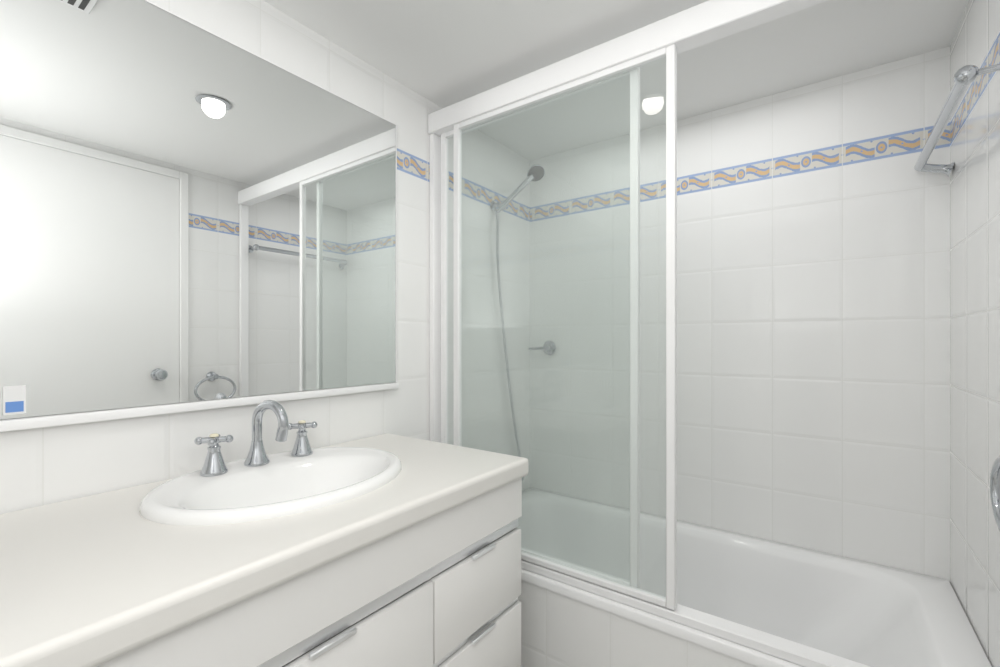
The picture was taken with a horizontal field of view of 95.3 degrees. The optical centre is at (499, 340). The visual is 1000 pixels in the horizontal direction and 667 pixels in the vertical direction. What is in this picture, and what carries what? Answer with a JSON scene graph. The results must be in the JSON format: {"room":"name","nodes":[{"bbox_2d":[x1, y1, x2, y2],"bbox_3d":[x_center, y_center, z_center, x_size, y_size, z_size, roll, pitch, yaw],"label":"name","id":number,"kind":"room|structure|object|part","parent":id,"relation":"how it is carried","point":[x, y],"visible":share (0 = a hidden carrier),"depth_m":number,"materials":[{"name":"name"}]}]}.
{"room":"bathroom","nodes":[
{"label":"bathroom","id":0,"kind":"room"},
{"bbox_2d":[0,0,529,513],"bbox_3d":[-0.592,0.128,1.424,0.100,2.130,2.613,0,0,36],"label":"wall","id":1,"kind":"structure","parent":0,"point":[46,466],"depth_m":1.52,"materials":[{"name":"tile"}]},
{"bbox_2d":[0,0,398,431],"bbox_3d":[-0.802,-0.302,1.027,0.020,0.942,1.484,0,0,36],"label":"mirror","id":2,"kind":"object","parent":1,"relation":"attached to","point":[189,212],"depth_m":1.08,"materials":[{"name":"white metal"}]},
{"bbox_2d":[3,385,25,414],"bbox_3d":[-0.922,0.112,0.866,0.001,0.054,0.030,0,0,36],"label":"sticker","id":3,"kind":"object","parent":2,"relation":"attached to","point":[14,399],"visible":1,"depth_m":0.87,"materials":[{"name":"white paper"}]},
{"bbox_2d":[490,164,544,480],"bbox_3d":[0.118,-0.043,2.129,0.220,1.501,0.261,0,0,36],"label":"shower hose","id":4,"kind":"object","parent":1,"relation":"attached to","point":[511,195],"depth_m":2.08,"materials":[{"name":"silver metal"}]},
{"bbox_2d":[263,0,968,160],"bbox_3d":[0.086,-0.987,0.933,1.773,0.100,2.613,0,0,36],"label":"ceiling","id":5,"kind":"structure","parent":0,"point":[443,53],"depth_m":1.44,"materials":[{"name":"white paint"}]},
{"bbox_2d":[530,46,949,580],"bbox_3d":[0.863,0.128,1.922,1.673,2.130,0.100,0,0,36],"label":"wall","id":6,"kind":"structure","parent":0,"point":[813,316],"depth_m":1.71,"materials":[{"name":"tile"}]},
{"bbox_2d":[529,341,555,354],"bbox_3d":[0.210,0.035,2.288,0.124,0.074,0.071,0,0,36],"label":"shower mixer","id":7,"kind":"object","parent":6,"relation":"attached to","point":[550,349],"depth_m":2.28,"materials":[{"name":"silver metal"}]},
{"bbox_2d":[950,0,999,666],"bbox_3d":[1.178,0.128,1.015,0.100,2.130,1.001,0,0,36],"label":"wall","id":8,"kind":"structure","parent":0,"point":[975,329],"depth_m":1.19,"materials":[{"name":"tile"}]},
{"bbox_2d":[914,64,999,176],"bbox_3d":[1.179,-0.542,1.184,0.102,0.064,0.676,0,0,36],"label":"towel rail","id":9,"kind":"object","parent":8,"relation":"attached to","point":[965,76],"visible":1,"depth_m":1.09,"materials":[{"name":"silver metal"}]},
{"bbox_2d":[990,456,999,530],"bbox_3d":[0.882,0.260,0.750,0.067,0.176,0.215,0,0,36],"label":"towel ring","id":10,"kind":"object","parent":8,"relation":"attached to","point":[995,486],"visible":1,"depth_m":0.84,"materials":[{"name":"silver metal"}]},
{"bbox_3d":[0.086,1.243,0.933,1.773,0.100,2.613,0,0,36],"label":"floor","id":11,"kind":"structure","parent":0,"visible":0},
{"bbox_2d":[116,480,521,666],"bbox_3d":[-0.594,0.784,0.841,0.573,0.819,1.458,0,0,36],"label":"bathroom vanity","id":12,"kind":"object","parent":11,"relation":"on","point":[388,550],"depth_m":0.91,"materials":[{"name":"white painted wood"},{"name":"brushed aluminium"},{"name":"marble"}]},
{"bbox_2d":[0,433,528,666],"bbox_3d":[-0.585,0.348,0.842,0.588,0.050,1.470,0,0,36],"label":"countertop","id":13,"kind":"structure","parent":12,"relation":"on","point":[86,581],"depth_m":0.69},
{"bbox_2d":[194,400,315,471],"bbox_3d":[-0.575,0.227,1.131,0.130,0.163,0.274,0,0,36],"label":"faucet","id":14,"kind":"object","parent":13,"relation":"on","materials":[{"name":"silver metal"}]},
{"bbox_2d":[104,440,447,551],"bbox_3d":[-0.487,0.375,1.056,0.444,0.145,0.554,0,0,36],"label":"sink","id":15,"kind":"object","parent":13,"relation":"in","point":[197,509],"depth_m":1.02,"materials":[{"name":"white ceramic"}]},
{"bbox_2d":[516,487,991,666],"bbox_3d":[0.571,0.976,1.603,1.569,0.435,0.755,0,0,36],"label":"bathtub","id":16,"kind":"object","parent":11,"relation":"on","point":[868,613],"visible":0.54,"depth_m":1.50,"materials":[{"name":"white ceramic"}]},
{"bbox_2d":[428,0,869,666],"bbox_3d":[0.373,-0.061,1.330,1.569,1.636,0.060,0,0,36],"label":"screen","id":17,"kind":"object","parent":16,"relation":"on","point":[632,54],"visible":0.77,"depth_m":1.39,"materials":[{"name":"clear glass"}]},
{"bbox_3d":[0.155,-0.037,1.472,0.757,1.502,0.005,0,0,36],"label":"glass","id":18,"kind":"part","parent":17,"relation":"part of","materials":[{"name":"clear glass"}]},
{"bbox_3d":[0.155,-0.043,1.472,0.797,1.542,0.022,0,0,36],"label":"frame","id":19,"kind":"part","parent":17,"relation":"part of","materials":[{"name":"white metal"}]}
]}

